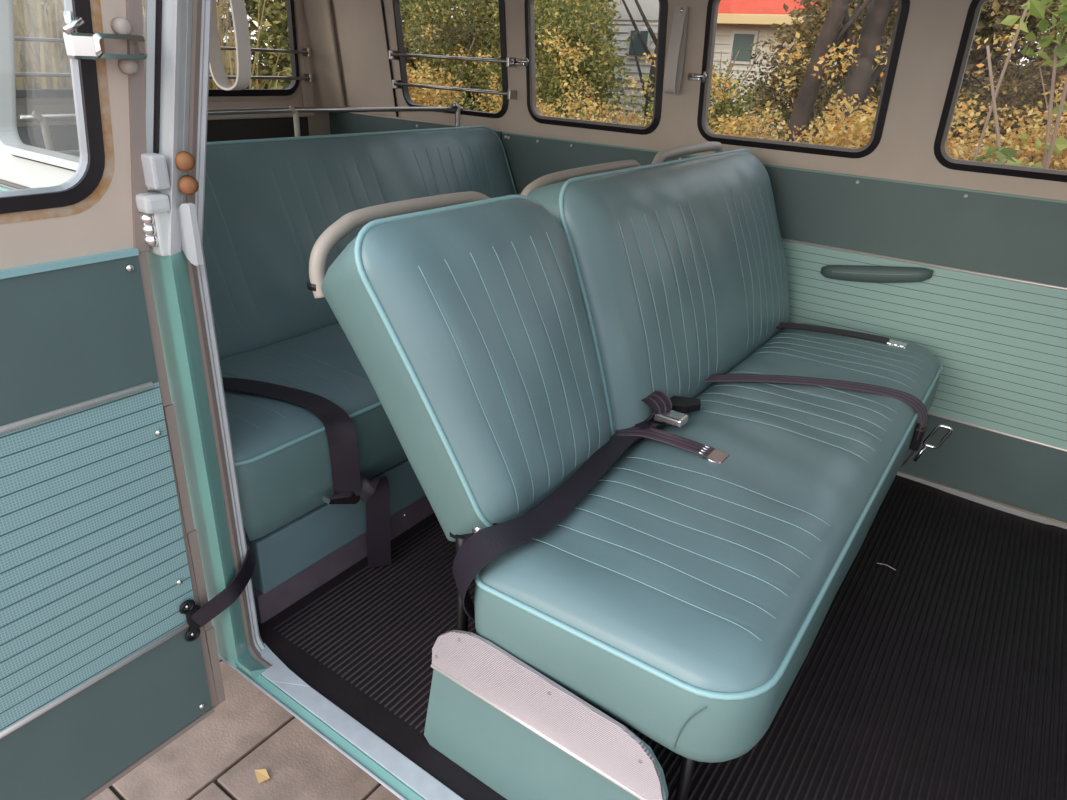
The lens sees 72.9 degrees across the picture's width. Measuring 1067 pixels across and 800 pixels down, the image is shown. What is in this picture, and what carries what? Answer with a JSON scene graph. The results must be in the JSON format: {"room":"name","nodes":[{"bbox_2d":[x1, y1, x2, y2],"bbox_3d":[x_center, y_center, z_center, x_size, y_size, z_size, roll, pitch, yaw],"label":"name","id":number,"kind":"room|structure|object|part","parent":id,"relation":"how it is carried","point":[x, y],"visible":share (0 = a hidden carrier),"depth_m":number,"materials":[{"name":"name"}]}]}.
{"room":"vehicle interior","nodes":[
{"label":"vehicle interior","id":0,"kind":"room"},
{"bbox_2d":[16,0,397,150],"bbox_3d":[-1.094,-0.685,2.273,0.414,1.380,1.530,19,30,30],"label":"wall","id":1,"kind":"structure","parent":0,"point":[316,33],"depth_m":2.61,"materials":[{"name":"beige paint"}]},
{"bbox_2d":[16,0,301,104],"bbox_3d":[-1.191,-1.127,2.194,0.024,0.417,1.177,19,30,30],"label":"window","id":2,"kind":"structure","parent":1,"relation":"in","point":[23,96],"depth_m":2.53,"materials":[{"name":"black rubber"}]},
{"bbox_2d":[14,37,310,56],"bbox_3d":[-1.182,-1.081,2.198,0.040,0.028,1.215,19,30,30],"label":"bar","id":3,"kind":"object","parent":1,"relation":"attached to","point":[306,52],"visible":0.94,"depth_m":2.41,"materials":[{"name":"grey metal"}]},
{"bbox_2d":[15,72,312,82],"bbox_3d":[-1.186,-1.003,2.236,0.040,0.028,1.215,19,30,30],"label":"bar","id":4,"kind":"object","parent":1,"relation":"attached to","point":[307,77],"visible":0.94,"depth_m":2.43,"materials":[{"name":"grey metal"}]},
{"bbox_3d":[-0.778,-1.329,2.646,0.106,0.505,0.131,19,30,30],"label":"corner panel","id":5,"kind":"part","parent":1,"relation":"part of","materials":[{"name":"beige paint"}]},
{"bbox_3d":[-0.894,-0.555,2.198,0.790,0.030,1.424,19,30,30],"label":"deck","id":6,"kind":"object","parent":1,"relation":"attached to","visible":0},
{"bbox_2d":[16,102,463,150],"bbox_3d":[-0.881,-0.689,2.057,0.697,0.333,1.287,19,30,30],"label":"rail","id":7,"kind":"object","parent":6,"relation":"on","point":[43,119],"visible":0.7,"depth_m":1.79,"materials":[{"name":"grey metal"}]},
{"bbox_2d":[0,0,425,799],"bbox_3d":[0.039,0.093,0.850,4.140,1.450,0.300,19,30,30],"label":"door frame","id":8,"kind":"structure","parent":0,"point":[16,173],"depth_m":1.06,"materials":[{"name":"white paint"}]},
{"bbox_3d":[-1.127,-0.429,1.346,1.440,0.023,0.010,19,30,30],"label":"belt moulding","id":9,"kind":"part","parent":8,"relation":"part of","materials":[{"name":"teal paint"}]},
{"bbox_2d":[0,0,161,171],"bbox_3d":[-0.647,-0.520,1.010,0.457,0.376,0.104,19,30,30],"label":"window","id":10,"kind":"structure","parent":8,"relation":"in","point":[10,142],"depth_m":1.08,"materials":[{"name":"white metal"}]},
{"bbox_2d":[0,0,225,799],"bbox_3d":[-0.691,0.051,0.830,0.051,1.273,0.695,19,30,30],"label":"door","id":11,"kind":"structure","parent":8,"relation":"in","point":[100,557],"depth_m":0.97,"materials":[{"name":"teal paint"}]},
{"bbox_3d":[-0.651,-0.335,0.650,0.007,0.322,0.476,19,30,30],"label":"silver frame","id":12,"kind":"part","parent":11,"relation":"part of","materials":[{"name":"grey metal"}]},
{"bbox_3d":[-0.697,-0.013,0.757,0.008,0.180,0.600,19,30,30],"label":"panel","id":13,"kind":"part","parent":11,"relation":"part of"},
{"bbox_3d":[-0.713,0.259,0.884,0.008,0.420,0.596,19,30,30],"label":"woven panel","id":14,"kind":"part","parent":11,"relation":"part of","materials":[{"name":"teal fabric"}]},
{"bbox_2d":[62,11,147,74],"bbox_3d":[-0.494,-0.408,0.830,0.029,0.064,0.094,16,28,26],"label":"latch","id":15,"kind":"object","parent":11,"relation":"attached to","point":[78,45],"depth_m":0.82,"materials":[{"name":"silver metal"}]},
{"bbox_3d":[-0.485,-0.412,0.842,0.022,0.026,0.060,19,30,30],"label":"arm","id":16,"kind":"part","parent":15,"relation":"part of","materials":[{"name":"silver metal"}]},
{"bbox_3d":[-0.732,0.545,1.015,0.008,0.198,0.586,19,30,30],"label":"panel","id":17,"kind":"part","parent":11,"relation":"part of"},
{"bbox_2d":[179,528,255,641],"bbox_3d":[-0.513,0.314,1.213,0.054,0.132,0.161,12,27,17],"label":"strap","id":18,"kind":"object","parent":8,"relation":"attached to","point":[197,617],"visible":0.98,"depth_m":1.19,"materials":[{"name":"black fabric"}]},
{"bbox_2d":[166,0,272,675],"bbox_3d":[-0.438,-0.119,1.065,0.080,1.300,0.170,19,30,30],"label":"trim","id":19,"kind":"structure","parent":8,"relation":"attached to","point":[186,168],"depth_m":1.02,"materials":[{"name":"teal paint"}]},
{"bbox_2d":[209,0,250,89],"bbox_3d":[-0.421,-0.545,0.975,0.056,0.234,0.026,11,27,17],"label":"strap","id":20,"kind":"object","parent":8,"relation":"hanging from","point":[238,9],"visible":0.9,"depth_m":1.00,"materials":[{"name":"beige"}]},
{"bbox_2d":[218,643,463,799],"bbox_3d":[0.528,0.838,0.663,2.730,0.034,0.069,19,30,30],"label":"trim","id":21,"kind":"structure","parent":8,"relation":"attached to","point":[279,674],"depth_m":1.16,"materials":[{"name":"silver paint"}]},
{"bbox_2d":[258,475,1066,799],"bbox_3d":[0.401,0.394,1.585,4.120,0.033,1.483,19,30,30],"label":"floor","id":22,"kind":"structure","parent":0,"point":[941,674],"depth_m":1.34,"materials":[{"name":"rubber"}]},
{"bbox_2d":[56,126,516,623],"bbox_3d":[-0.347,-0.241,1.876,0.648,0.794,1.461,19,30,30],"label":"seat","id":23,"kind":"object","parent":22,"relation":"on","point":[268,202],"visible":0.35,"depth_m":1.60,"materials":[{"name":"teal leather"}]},
{"bbox_3d":[-0.487,-0.450,1.921,0.254,0.459,1.412,19,30,30],"label":"backrest","id":24,"kind":"part","parent":23,"relation":"part of","materials":[{"name":"teal leather"}]},
{"bbox_2d":[222,377,390,567],"bbox_3d":[-0.526,0.168,1.444,0.462,0.388,0.122,8,26,10],"label":"belt","id":25,"kind":"object","parent":23,"relation":"on","point":[350,486],"visible":0.94,"depth_m":1.39,"materials":[{"name":"black fabric"}]},
{"bbox_3d":[-0.254,0.033,1.946,0.382,0.118,1.395,19,30,30],"label":"panel","id":26,"kind":"part","parent":23,"relation":"part of","materials":[{"name":"teal plastic"}]},
{"bbox_3d":[-0.260,0.114,1.989,0.376,0.066,1.420,19,30,30],"label":"kick plate","id":27,"kind":"part","parent":23,"relation":"part of","materials":[{"name":"grey metal"}]},
{"bbox_2d":[307,142,942,799],"bbox_3d":[0.354,-0.012,1.438,0.715,0.827,1.413,19,30,30],"label":"seat","id":28,"kind":"object","parent":22,"relation":"on","point":[503,341],"visible":0.88,"depth_m":1.03,"materials":[{"name":"teal leather"}]},
{"bbox_3d":[-0.175,-0.248,1.103,0.051,0.111,0.393,19,30,30],"label":"grab rail","id":29,"kind":"part","parent":28,"relation":"part of","materials":[{"name":"beige plastic"}]},
{"bbox_3d":[-0.069,-0.038,1.112,0.266,0.496,0.438,19,30,30],"label":"backrest","id":30,"kind":"part","parent":28,"relation":"part of","materials":[{"name":"teal leather"}]},
{"bbox_3d":[-0.078,0.193,1.063,0.110,0.065,0.010,19,30,30],"label":"hinge plate","id":31,"kind":"part","parent":28,"relation":"part of","materials":[{"name":"black metal"}]},
{"bbox_2d":[452,433,639,621],"bbox_3d":[0.049,0.188,1.152,0.110,0.155,0.499,19,30,30],"label":"belt","id":32,"kind":"object","parent":28,"relation":"on","point":[486,544],"visible":0.95,"depth_m":1.01,"materials":[{"name":"black fabric"}]},
{"bbox_3d":[0.105,-0.405,1.427,0.048,0.106,0.477,18,29,28],"label":"grab rail","id":33,"kind":"part","parent":28,"relation":"part of","materials":[{"name":"beige"}]},
{"bbox_3d":[0.337,-0.270,1.635,0.303,0.502,0.966,19,30,30],"label":"backrest","id":34,"kind":"part","parent":28,"relation":"part of","materials":[{"name":"teal leather"}]},
{"bbox_2d":[635,390,700,429],"bbox_3d":[0.244,0.008,1.328,0.101,0.048,0.162,19,30,30],"label":"belt","id":35,"kind":"object","parent":28,"relation":"on","point":[665,410],"visible":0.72,"depth_m":1.30,"materials":[{"name":"black fabric"}]},
{"bbox_2d":[616,426,729,463],"bbox_3d":[0.234,0.072,1.249,0.205,0.013,0.055,16,28,25],"label":"belt","id":36,"kind":"object","parent":28,"relation":"on","point":[708,453],"visible":1,"depth_m":1.24,"materials":[{"name":"grey fabric"}]},
{"bbox_3d":[0.200,0.522,0.967,0.024,0.251,0.023,19,30,30],"label":"leg","id":37,"kind":"part","parent":28,"relation":"part of","materials":[{"name":"black metal"}]},
{"bbox_3d":[0.388,-0.585,1.788,0.036,0.089,0.414,19,30,30],"label":"grab rail","id":38,"kind":"part","parent":28,"relation":"part of","materials":[{"name":"beige plastic"}]},
{"bbox_2d":[703,374,952,466],"bbox_3d":[0.588,0.047,1.536,0.565,0.184,0.056,5,25,3],"label":"belt","id":39,"kind":"object","parent":28,"relation":"on","point":[919,432],"visible":0.87,"depth_m":1.50,"materials":[{"name":"grey fabric"}]},
{"bbox_2d":[776,323,907,348],"bbox_3d":[0.743,-0.166,1.827,0.374,0.027,0.050,12,27,18],"label":"belt","id":40,"kind":"object","parent":28,"relation":"on","point":[795,326],"visible":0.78,"depth_m":1.81,"materials":[{"name":"black fabric"}]},
{"bbox_2d":[329,0,1066,528],"bbox_3d":[0.851,-0.411,1.857,4.120,1.320,0.105,19,30,30],"label":"wall","id":41,"kind":"structure","parent":0,"point":[992,309],"depth_m":1.83,"materials":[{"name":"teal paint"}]},
{"bbox_3d":[-0.464,-0.800,2.716,0.848,0.472,0.009,19,30,30],"label":"panel","id":42,"kind":"part","parent":41,"relation":"part of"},
{"bbox_2d":[392,0,508,117],"bbox_3d":[-0.275,-1.151,2.386,0.472,0.384,0.074,19,30,30],"label":"window","id":43,"kind":"structure","parent":41,"relation":"in","point":[396,3],"depth_m":2.42,"materials":[{"name":"black rubber"}]},
{"bbox_2d":[389,50,515,66],"bbox_3d":[-0.277,-1.123,2.376,0.520,0.028,0.039,19,30,30],"label":"bar","id":44,"kind":"object","parent":41,"relation":"attached to","point":[510,61],"visible":1,"depth_m":2.34,"materials":[{"name":"grey metal"}]},
{"bbox_2d":[392,80,516,99],"bbox_3d":[-0.275,-1.043,2.424,0.520,0.028,0.039,19,30,30],"label":"bar","id":45,"kind":"object","parent":41,"relation":"attached to","point":[396,84],"visible":1,"depth_m":2.39,"materials":[{"name":"grey metal"}]},
{"bbox_2d":[515,57,528,66],"bbox_3d":[-0.036,-1.044,2.232,0.059,0.026,0.024,19,30,30],"label":"latch","id":46,"kind":"object","parent":41,"relation":"in","point":[525,61],"depth_m":2.22,"materials":[{"name":"silver metal"}]},
{"bbox_3d":[-0.041,-1.050,2.244,0.035,0.018,0.007,19,30,30],"label":"plate","id":47,"kind":"part","parent":46,"relation":"part of","materials":[{"name":"silver metal"}]},
{"bbox_2d":[524,0,667,134],"bbox_3d":[0.171,-0.995,2.110,0.469,0.384,0.074,19,30,30],"label":"window","id":48,"kind":"structure","parent":41,"relation":"in","point":[529,4],"depth_m":2.16,"materials":[{"name":"black rubber"}]},
{"bbox_2d":[664,6,687,93],"bbox_3d":[0.380,-0.930,1.924,0.030,0.211,0.047,19,30,30],"label":"strap","id":49,"kind":"object","parent":41,"relation":"attached to","point":[676,49],"visible":1,"depth_m":1.92,"materials":[{"name":"beige"}]},
{"bbox_2d":[688,72,706,81],"bbox_3d":[0.440,-0.870,1.942,0.059,0.026,0.024,19,30,30],"label":"latch","id":50,"kind":"object","parent":41,"relation":"in","point":[691,76],"depth_m":1.94,"materials":[{"name":"silver metal"}]},
{"bbox_3d":[0.435,-0.875,1.955,0.035,0.018,0.007,19,30,30],"label":"plate","id":51,"kind":"part","parent":50,"relation":"part of","materials":[{"name":"silver metal"}]},
{"bbox_3d":[1.209,-0.344,1.626,3.225,0.183,0.009,19,30,30],"label":"panel","id":52,"kind":"part","parent":41,"relation":"part of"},
{"bbox_2d":[697,0,909,157],"bbox_3d":[0.650,-0.827,1.813,0.482,0.384,0.074,19,30,30],"label":"window","id":53,"kind":"structure","parent":41,"relation":"in","point":[903,5],"depth_m":1.86,"materials":[{"name":"black rubber"}]},
{"bbox_2d":[820,265,932,282],"bbox_3d":[0.877,-0.327,1.862,0.262,0.071,0.032,19,30,30],"label":"handle","id":54,"kind":"object","parent":41,"relation":"attached to","point":[857,273],"visible":1,"depth_m":1.85,"materials":[{"name":"teal"}]},
{"bbox_3d":[1.417,-0.013,1.609,2.680,0.380,0.009,19,30,30],"label":"woven panel","id":55,"kind":"part","parent":41,"relation":"part of","materials":[{"name":"teal fabric"}]},
{"bbox_3d":[1.402,0.243,1.730,2.680,0.187,0.009,19,30,30],"label":"kick panel","id":56,"kind":"part","parent":41,"relation":"part of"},
{"bbox_2d":[934,0,1066,181],"bbox_3d":[1.139,-0.656,1.511,0.482,0.384,0.074,19,30,30],"label":"window","id":57,"kind":"structure","parent":41,"relation":"in","point":[973,14],"depth_m":1.63,"materials":[{"name":"black rubber"}]},
{"label":"outside","id":58,"kind":"structure","parent":0,"visible":0},
{"bbox_3d":[1.620,-3.339,10.647,70.000,0.021,60.000,19,30,30],"label":"ground","id":59,"kind":"structure","parent":58,"visible":0},
{"bbox_2d":[13,0,144,88],"bbox_3d":[-3.517,-2.213,4.771,2.816,2.454,3.163,19,30,30],"label":"fence","id":60,"kind":"object","parent":59,"relation":"on","point":[50,54],"visible":0.06,"depth_m":4.57,"materials":[{"name":"beige wood"}]},
{"bbox_2d":[14,0,270,88],"bbox_3d":[-6.747,-4.455,7.419,3.564,4.714,9.208,19,30,30],"label":"hedge","id":61,"kind":"object","parent":59,"relation":"on","point":[230,18],"visible":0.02,"depth_m":9.77,"materials":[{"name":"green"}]},
{"bbox_2d":[14,0,291,88],"bbox_3d":[-3.175,-2.626,5.723,2.850,2.419,3.635,19,30,30],"label":"clump","id":62,"kind":"object","parent":59,"relation":"on","point":[228,54],"visible":0.02,"depth_m":5.81,"materials":[{"name":"beige"}]},
{"bbox_2d":[224,0,403,88],"bbox_3d":[-2.983,-5.470,10.034,2.671,4.364,3.645,19,30,30],"label":"hedge","id":63,"kind":"object","parent":59,"relation":"on","point":[277,17],"visible":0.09,"depth_m":9.18,"materials":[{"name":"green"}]},
{"bbox_2d":[400,0,501,111],"bbox_3d":[-1.691,-6.626,12.585,4.865,4.379,2.069,19,30,30],"label":"hedge","id":64,"kind":"object","parent":59,"relation":"on","point":[408,59],"visible":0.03,"depth_m":12.10,"materials":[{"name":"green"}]},
{"bbox_2d":[400,0,545,111],"bbox_3d":[-1.026,-3.881,8.018,2.649,2.944,1.641,21,31,33],"label":"bush","id":65,"kind":"object","parent":59,"relation":"on","point":[415,40],"visible":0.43,"depth_m":7.71,"materials":[{"name":"green plant"}]},
{"bbox_2d":[406,24,546,112],"bbox_3d":[-0.862,-2.469,6.534,1.763,1.678,1.291,19,30,30],"label":"shrub","id":66,"kind":"object","parent":59,"relation":"on","point":[416,97],"visible":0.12,"depth_m":6.42,"materials":[{"name":"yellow plant"}]},
{"bbox_2d":[475,0,633,119],"bbox_3d":[0.359,-5.800,11.150,2.371,4.279,2.195,19,30,30],"label":"hedge","id":67,"kind":"object","parent":59,"relation":"on","point":[609,32],"visible":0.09,"depth_m":10.99,"materials":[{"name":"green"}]},
{"bbox_2d":[495,0,632,122],"bbox_3d":[0.249,-3.363,7.401,1.527,2.670,1.525,22,31,34],"label":"bush","id":68,"kind":"object","parent":59,"relation":"on","point":[551,95],"visible":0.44,"depth_m":7.15,"materials":[{"name":"green plant"}]},
{"bbox_2d":[496,25,652,125],"bbox_3d":[0.306,-2.126,5.922,1.515,1.705,1.091,11,26,16],"label":"shrub","id":69,"kind":"object","parent":59,"relation":"on","point":[588,100],"visible":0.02,"depth_m":5.78,"materials":[{"name":"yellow plant"}]},
{"bbox_2d":[622,0,656,123],"bbox_3d":[1.773,-4.642,7.683,1.879,4.903,1.940,19,30,30],"label":"tree","id":70,"kind":"object","parent":59,"relation":"on","point":[652,68],"visible":0.41,"depth_m":8.16,"materials":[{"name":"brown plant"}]},
{"bbox_2d":[626,51,791,140],"bbox_3d":[1.746,-2.554,7.118,1.804,1.599,1.571,19,30,30],"label":"bush","id":71,"kind":"object","parent":59,"relation":"on","point":[724,106],"visible":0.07,"depth_m":6.92,"materials":[{"name":"green plant"}]},
{"bbox_2d":[623,49,798,141],"bbox_3d":[1.197,-1.711,5.255,1.613,1.610,1.333,19,30,30],"label":"shrub","id":72,"kind":"object","parent":59,"relation":"on","point":[731,126],"visible":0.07,"depth_m":4.98,"materials":[{"name":"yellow plant"}]},
{"bbox_2d":[592,0,838,138],"bbox_3d":[3.790,-7.720,14.456,7.000,4.850,5.950,19,30,30],"label":"house","id":73,"kind":"structure","parent":59,"relation":"on","point":[740,23],"depth_m":12.16,"materials":[{"name":"white"}]},
{"bbox_3d":[1.890,-6.426,13.008,0.340,0.400,0.030,19,30,30],"label":"pane","id":74,"kind":"part","parent":73,"relation":"part of","materials":[{"name":"teal glass"}]},
{"bbox_3d":[3.480,-5.870,12.025,0.340,0.400,0.030,19,30,30],"label":"pane","id":75,"kind":"part","parent":73,"relation":"part of","materials":[{"name":"teal glass"}]},
{"bbox_2d":[741,0,897,143],"bbox_3d":[2.859,-2.905,6.444,1.763,2.925,1.487,21,31,33],"label":"bush","id":76,"kind":"object","parent":59,"relation":"on","point":[823,100],"visible":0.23,"depth_m":6.37,"materials":[{"name":"green plant"}]},
{"bbox_2d":[784,0,871,142],"bbox_3d":[2.596,-3.151,4.789,1.922,4.762,1.906,19,30,30],"label":"tree","id":77,"kind":"object","parent":59,"relation":"on","point":[830,33],"visible":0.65,"depth_m":5.20,"materials":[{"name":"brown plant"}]},
{"bbox_2d":[752,32,951,147],"bbox_3d":[1.939,-1.401,4.629,1.274,1.664,1.326,19,30,30],"label":"shrub","id":78,"kind":"object","parent":59,"relation":"on","point":[854,137],"visible":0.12,"depth_m":4.22,"materials":[{"name":"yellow plant"}]},
{"bbox_2d":[835,0,896,145],"bbox_3d":[2.696,-3.215,5.028,1.903,4.690,1.710,-10,28,-26],"label":"tree","id":79,"kind":"object","parent":59,"relation":"on","point":[861,78],"visible":0.39,"depth_m":5.24,"materials":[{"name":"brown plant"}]},
{"bbox_2d":[759,0,1049,159],"bbox_3d":[4.467,-4.382,8.600,3.220,4.428,1.974,21,31,33],"label":"hedge","id":80,"kind":"object","parent":59,"relation":"on","point":[976,56],"visible":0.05,"depth_m":7.99,"materials":[{"name":"brown"}]},
{"bbox_2d":[973,0,1029,160],"bbox_3d":[2.217,-1.097,3.688,0.084,1.951,0.012,19,30,30],"label":"sapling","id":81,"kind":"object","parent":59,"relation":"on","point":[1028,1],"visible":0.48,"depth_m":3.47,"materials":[{"name":"brown plant"}]},
{"bbox_2d":[946,24,1066,170],"bbox_3d":[2.705,-1.242,4.268,1.305,1.765,1.232,19,30,30],"label":"shrub","id":82,"kind":"object","parent":59,"relation":"on","point":[1038,133],"visible":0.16,"depth_m":4.02,"materials":[{"name":"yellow plant"}]},
{"bbox_2d":[956,0,1066,168],"bbox_3d":[4.159,-2.251,5.148,2.326,2.987,1.626,19,30,30],"label":"bush","id":83,"kind":"object","parent":59,"relation":"on","point":[1022,89],"visible":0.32,"depth_m":5.60,"materials":[{"name":"green plant"}]},
{"bbox_2d":[969,4,1066,163],"bbox_3d":[6.920,-3.423,6.948,4.455,4.337,2.158,18,29,28],"label":"hedge","id":84,"kind":"object","parent":59,"relation":"on","point":[1013,59],"visible":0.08,"depth_m":7.76,"materials":[{"name":"brown"}]},
{"bbox_2d":[975,0,1066,168],"bbox_3d":[2.203,-0.842,3.142,0.754,1.959,0.698,6,25,5],"label":"plant","id":85,"kind":"object","parent":59,"relation":"on","point":[1037,8],"visible":0.23,"depth_m":2.94,"materials":[{"name":"green plant"}]},
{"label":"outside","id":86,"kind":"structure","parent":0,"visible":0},
{"bbox_2d":[91,658,400,799],"bbox_3d":[-2.275,1.812,-0.670,26.000,0.031,11.200,19,30,30],"label":"paving","id":87,"kind":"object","parent":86,"point":[218,758],"depth_m":1.61,"materials":[{"name":"beige stone"}]},
{"bbox_2d":[255,769,269,783],"bbox_3d":[-0.594,0.818,1.580,0.024,0.004,0.039,-12,29,-29],"label":"fallen leaf","id":88,"kind":"object","parent":87,"relation":"on","point":[262,775],"visible":1,"depth_m":1.58,"materials":[{"name":"yellow plant"}]}
]}

